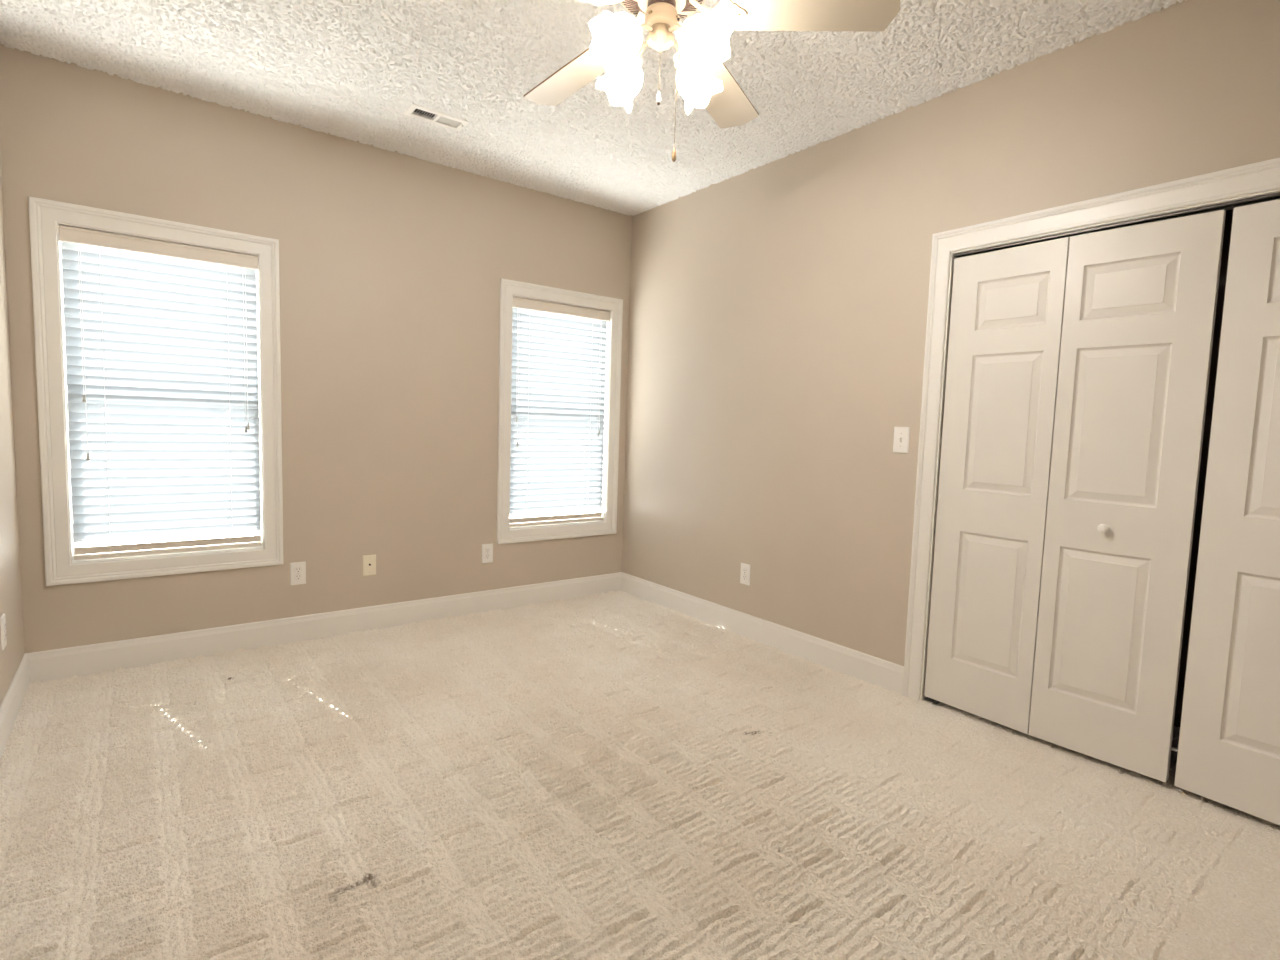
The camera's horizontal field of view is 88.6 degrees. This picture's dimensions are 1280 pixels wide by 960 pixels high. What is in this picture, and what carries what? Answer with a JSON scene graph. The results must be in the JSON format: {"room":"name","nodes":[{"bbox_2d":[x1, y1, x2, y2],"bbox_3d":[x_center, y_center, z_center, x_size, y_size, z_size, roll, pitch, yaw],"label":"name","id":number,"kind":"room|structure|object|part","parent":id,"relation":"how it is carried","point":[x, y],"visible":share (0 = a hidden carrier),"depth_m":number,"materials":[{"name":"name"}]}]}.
{"room":"empty bedroom","nodes":[
{"label":"empty bedroom","id":0,"kind":"room"},
{"bbox_2d":[0,150,24,705],"bbox_3d":[-1.301,-0.220,0.906,0.100,2.810,4.840,-2,6,-37],"label":"wall","id":1,"kind":"structure","parent":0,"point":[11,657],"depth_m":2.71,"materials":[{"name":"beige paint"}]},
{"bbox_2d":[0,614,6,650],"bbox_3d":[-2.427,0.580,2.505,0.008,0.125,0.077,-2,6,-37],"label":"power outlet","id":2,"kind":"object","parent":1,"relation":"attached to","point":[2,619],"visible":1,"depth_m":2.49,"materials":[{"name":"white plastic"}]},
{"bbox_2d":[0,654,29,758],"bbox_3d":[-1.296,1.069,1.049,0.014,0.169,4.840,-2,6,-37],"label":"baseboard","id":3,"kind":"structure","parent":1,"relation":"attached to","point":[10,707],"depth_m":2.59,"materials":[{"name":"paint"}]},
{"bbox_2d":[0,44,631,652],"bbox_3d":[-1.446,-0.475,3.910,3.526,2.810,0.130,-2,6,-37],"label":"wall","id":4,"kind":"structure","parent":0,"point":[392,265],"depth_m":3.64,"materials":[{"name":"beige paint"}]},
{"bbox_2d":[28,196,283,585],"bbox_3d":[-2.319,-0.389,3.238,0.954,1.706,0.150,-2,6,-37],"label":"window","id":5,"kind":"structure","parent":4,"relation":"in","point":[45,215],"depth_m":3.05,"materials":[{"name":"paint"}]},
{"bbox_3d":[-2.345,-0.766,3.256,0.772,0.777,0.026,-2,6,-37],"label":"sash","id":6,"kind":"part","parent":5,"relation":"part of","materials":[{"name":"plastic"}]},
{"bbox_2d":[59,225,260,559],"bbox_3d":[-2.308,-0.392,3.223,0.768,1.511,0.062,-2,6,-37],"label":"window blind","id":7,"kind":"object","parent":5,"relation":"attached to","point":[161,336],"visible":1,"depth_m":3.20,"materials":[{"name":"plastic"}]},
{"bbox_3d":[-2.540,-0.726,2.983,0.002,0.683,0.004,-2,6,-37],"label":"pull cord","id":8,"kind":"part","parent":7,"relation":"part of","materials":[{"name":"white fabric"}]},
{"bbox_3d":[-2.539,-0.593,2.998,0.002,0.950,0.004,-2,6,-37],"label":"pull cord","id":9,"kind":"part","parent":7,"relation":"part of","materials":[{"name":"white fabric"}]},
{"bbox_3d":[-2.508,-0.363,3.078,0.001,1.430,0.030,-2,6,-37],"label":"ladder cord","id":10,"kind":"part","parent":7,"relation":"part of","materials":[{"name":"white fabric"}]},
{"bbox_3d":[-2.333,0.332,3.286,0.758,0.057,0.048,-2,6,-37],"label":"rail","id":11,"kind":"part","parent":7,"relation":"part of","materials":[{"name":"plastic"}]},
{"bbox_3d":[-2.114,-0.376,3.379,0.001,1.430,0.030,-2,6,-37],"label":"ladder cord","id":12,"kind":"part","parent":7,"relation":"part of","materials":[{"name":"white fabric"}]},
{"bbox_3d":[-2.035,-0.679,3.376,0.002,0.810,0.004,-2,6,-37],"label":"pull cord","id":13,"kind":"part","parent":7,"relation":"part of","materials":[{"name":"white fabric"}]},
{"bbox_3d":[-2.026,-0.688,3.381,0.002,0.793,0.004,-2,6,-37],"label":"pull cord","id":14,"kind":"part","parent":7,"relation":"part of","materials":[{"name":"white fabric"}]},
{"bbox_3d":[-2.350,-0.026,3.293,0.772,0.791,0.026,-2,6,-37],"label":"sash","id":15,"kind":"part","parent":5,"relation":"part of","materials":[{"name":"plastic"}]},
{"bbox_2d":[290,561,305,584],"bbox_3d":[-1.875,0.512,3.600,0.077,0.125,0.008,-2,6,-37],"label":"power outlet","id":16,"kind":"object","parent":4,"relation":"attached to","point":[297,569],"visible":1,"depth_m":3.60,"materials":[{"name":"white plastic"}]},
{"bbox_2d":[295,567,301,572],"bbox_3d":[-1.873,0.493,3.597,0.034,0.028,0.003,-2,6,-37],"label":"receptacle","id":17,"kind":"object","parent":16,"relation":"attached to","point":[297,569],"depth_m":3.60,"materials":[{"name":"white plastic"}]},
{"bbox_2d":[295,574,301,579],"bbox_3d":[-1.874,0.532,3.600,0.034,0.028,0.003,-2,6,-37],"label":"receptacle","id":18,"kind":"object","parent":16,"relation":"attached to","point":[297,576],"depth_m":3.60,"materials":[{"name":"white plastic"}]},
{"bbox_2d":[25,572,620,681],"bbox_3d":[-1.451,0.822,3.955,3.306,0.169,0.014,-2,6,-37],"label":"baseboard","id":19,"kind":"structure","parent":4,"relation":"attached to","point":[83,660],"depth_m":3.59,"materials":[{"name":"paint"}]},
{"bbox_2d":[363,554,375,575],"bbox_3d":[-1.574,0.497,3.825,0.073,0.119,0.015,-2,6,-37],"label":"jack","id":20,"kind":"object","parent":4,"relation":"attached to","point":[369,561],"visible":1,"depth_m":3.83,"materials":[{"name":"beige plastic"}]},
{"bbox_2d":[482,543,492,562],"bbox_3d":[-0.992,0.479,4.273,0.077,0.125,0.008,-2,6,-37],"label":"power outlet","id":21,"kind":"object","parent":4,"relation":"attached to","point":[487,549],"visible":1,"depth_m":4.27,"materials":[{"name":"white plastic"}]},
{"bbox_2d":[497,278,622,543],"bbox_3d":[-0.571,-0.446,4.572,0.953,1.706,0.150,-2,6,-37],"label":"window","id":22,"kind":"structure","parent":4,"relation":"in","point":[509,289],"depth_m":4.50,"materials":[{"name":"paint"}]},
{"bbox_2d":[509,297,609,526],"bbox_3d":[-0.559,-0.449,4.557,0.767,1.511,0.062,-2,6,-37],"label":"window blind","id":23,"kind":"object","parent":22,"relation":"attached to","point":[559,350],"visible":0.94,"depth_m":4.54,"materials":[{"name":"plastic"}]},
{"bbox_3d":[-0.807,-0.768,4.308,0.002,0.713,0.004,-2,6,-37],"label":"pull cord","id":24,"kind":"part","parent":23,"relation":"part of","materials":[{"name":"white fabric"}]},
{"bbox_3d":[-0.801,-0.687,4.321,0.002,0.876,0.004,-2,6,-37],"label":"pull cord","id":25,"kind":"part","parent":23,"relation":"part of","materials":[{"name":"white fabric"}]},
{"bbox_3d":[-0.759,-0.420,4.413,0.001,1.430,0.030,-2,6,-37],"label":"ladder cord","id":26,"kind":"part","parent":23,"relation":"part of","materials":[{"name":"white fabric"}]},
{"bbox_3d":[-0.584,0.275,4.620,0.757,0.057,0.048,-2,6,-37],"label":"rail","id":27,"kind":"part","parent":23,"relation":"part of","materials":[{"name":"plastic"}]},
{"bbox_3d":[-0.364,-0.433,4.714,0.001,1.430,0.030,-2,6,-37],"label":"ladder cord","id":28,"kind":"part","parent":23,"relation":"part of","materials":[{"name":"white fabric"}]},
{"bbox_3d":[-0.601,-0.083,4.628,0.771,0.791,0.026,-2,6,-37],"label":"sash","id":29,"kind":"part","parent":22,"relation":"part of","materials":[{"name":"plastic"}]},
{"bbox_2d":[0,0,1182,215],"bbox_3d":[0.096,-1.710,1.837,3.526,0.111,5.070,-2,6,-37],"label":"ceiling","id":30,"kind":"structure","parent":0,"point":[348,69],"depth_m":2.80,"materials":[{"name":"white paint"}]},
{"bbox_2d":[403,103,469,130],"bbox_3d":[-1.014,-1.890,3.274,0.293,0.185,0.139,-2,6,-37],"label":"ceiling vent","id":31,"kind":"object","parent":30,"relation":"in","point":[438,118],"visible":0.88,"depth_m":3.28,"materials":[{"name":"white metal"}]},
{"bbox_2d":[524,0,899,161],"bbox_3d":[0.028,-1.302,1.905,1.252,0.739,1.232,-2,6,-37],"label":"ceiling fan","id":32,"kind":"object","parent":30,"relation":"hanging from","point":[703,80],"visible":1,"depth_m":1.85,"materials":[{"name":"beige wood"}]},
{"bbox_3d":[-0.220,-1.352,2.199,0.147,0.047,0.458,-3,6,-42],"label":"blade","id":33,"kind":"part","parent":32,"relation":"part of","materials":[{"name":"beige laminate"}]},
{"bbox_3d":[-0.060,-1.190,1.775,0.146,0.143,0.142,-2,6,-37],"label":"lamp shade","id":34,"kind":"part","parent":32,"relation":"part of","materials":[{"name":"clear glass"}]},
{"bbox_3d":[-0.062,-1.210,2.009,0.142,0.143,0.146,-2,6,-37],"label":"lamp shade","id":35,"kind":"part","parent":32,"relation":"part of","materials":[{"name":"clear glass"}]},
{"bbox_3d":[-0.040,-1.214,1.796,0.058,0.054,0.052,-2,6,-37],"label":"bulb","id":36,"kind":"part","parent":32,"relation":"part of","materials":[{"name":"white glass"}]},
{"bbox_3d":[0.014,-1.272,1.934,0.013,0.036,0.059,-3,7,-44],"label":"lamp arm","id":37,"kind":"part","parent":32,"relation":"part of","materials":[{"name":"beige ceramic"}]},
{"bbox_3d":[0.012,-1.265,1.842,0.059,0.036,0.013,-3,7,-44],"label":"lamp arm","id":38,"kind":"part","parent":32,"relation":"part of","materials":[{"name":"beige metal"}]},
{"bbox_3d":[0.105,-1.262,1.841,0.013,0.036,0.059,-3,7,-44],"label":"lamp arm","id":39,"kind":"part","parent":32,"relation":"part of","materials":[{"name":"beige metal"}]},
{"bbox_3d":[0.105,-1.143,1.897,0.002,0.352,0.002,-2,6,-37],"label":"fan pull chain","id":40,"kind":"part","parent":32,"relation":"part of","materials":[{"name":"gold metal"}]},
{"bbox_3d":[0.106,-1.270,1.933,0.059,0.036,0.013,-3,7,-44],"label":"lamp arm","id":41,"kind":"part","parent":32,"relation":"part of","materials":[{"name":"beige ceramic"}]},
{"bbox_3d":[0.174,-1.203,2.012,0.146,0.143,0.142,-2,6,-37],"label":"lamp shade","id":42,"kind":"part","parent":32,"relation":"part of","materials":[{"name":"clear glass"}]},
{"bbox_3d":[0.153,-1.208,1.795,0.052,0.054,0.058,-2,6,-37],"label":"bulb","id":43,"kind":"part","parent":32,"relation":"part of","materials":[{"name":"white glass"}]},
{"bbox_3d":[0.176,-1.183,1.778,0.142,0.143,0.146,-2,6,-37],"label":"lamp shade","id":44,"kind":"part","parent":32,"relation":"part of","materials":[{"name":"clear glass"}]},
{"bbox_3d":[0.270,-1.331,2.251,0.147,0.057,0.458,4,5,29],"label":"blade","id":45,"kind":"part","parent":32,"relation":"part of","materials":[{"name":"beige laminate"}]},
{"bbox_3d":[0.478,-1.294,1.811,0.458,0.051,0.147,3,5,9],"label":"blade","id":46,"kind":"part","parent":32,"relation":"part of","materials":[{"name":"beige laminate"}]},
{"bbox_2d":[0,591,1279,959],"bbox_3d":[0.259,1.116,2.264,4.156,0.119,5.070,-2,6,-37],"label":"floor","id":47,"kind":"structure","parent":0,"point":[618,775],"depth_m":2.10,"materials":[{"name":"carpet"}]},
{"bbox_2d":[622,0,1279,665],"bbox_3d":[1.412,-0.308,2.977,0.115,2.810,4.840,-2,6,-37],"label":"wall","id":48,"kind":"structure","parent":0,"point":[778,309],"depth_m":3.35,"materials":[{"name":"beige paint"}]},
{"bbox_2d":[740,563,750,585],"bbox_3d":[0.630,0.565,3.937,0.008,0.125,0.077,-2,6,-37],"label":"power outlet","id":49,"kind":"object","parent":48,"relation":"attached to","point":[745,568],"visible":1,"depth_m":3.93,"materials":[{"name":"white plastic"}]},
{"bbox_2d":[621,572,903,694],"bbox_3d":[0.556,0.877,4.043,0.014,0.169,2.318,-2,6,-37],"label":"baseboard","id":50,"kind":"structure","parent":48,"relation":"attached to","point":[885,674],"depth_m":3.74,"materials":[{"name":"paint"}]},
{"bbox_2d":[893,427,909,452],"bbox_3d":[1.233,-0.190,3.107,0.018,0.123,0.079,-2,6,-37],"label":"light switch","id":51,"kind":"object","parent":48,"relation":"attached to","point":[901,434],"visible":1,"depth_m":3.10,"materials":[{"name":"white plastic"}]},
{"bbox_2d":[924,210,1225,782],"bbox_3d":[1.636,0.062,2.613,0.084,2.006,0.926,-2,6,-37],"label":"door","id":52,"kind":"structure","parent":48,"relation":"in","point":[1078,366],"depth_m":2.54,"materials":[{"name":"paint"}]},
{"bbox_3d":[1.734,0.180,2.453,0.040,0.034,0.034,-2,6,-37],"label":"knob","id":53,"kind":"part","parent":52,"relation":"part of","materials":[{"name":"white plastic"}]},
{"bbox_2d":[902,158,1279,700],"bbox_3d":[1.943,0.061,2.280,0.135,2.172,2.017,-2,6,-37],"label":"door frame","id":54,"kind":"structure","parent":48,"relation":"attached to","point":[1227,189],"depth_m":2.84,"materials":[{"name":"paint"},{"name":"wood"}]},
{"bbox_2d":[1174,199,1279,824],"bbox_3d":[2.192,0.140,1.888,0.084,2.006,0.896,-2,6,-37],"label":"door","id":55,"kind":"structure","parent":48,"relation":"in","point":[1229,745],"depth_m":2.16,"materials":[{"name":"paint"}]},
{"bbox_2d":[1174,209,1233,726],"bbox_3d":[2.259,-0.266,2.487,0.635,2.860,2.054,-2,6,-37],"label":"wall","id":56,"kind":"structure","parent":0,"point":[1229,213],"depth_m":2.77,"materials":[{"name":"paint"}]}
]}

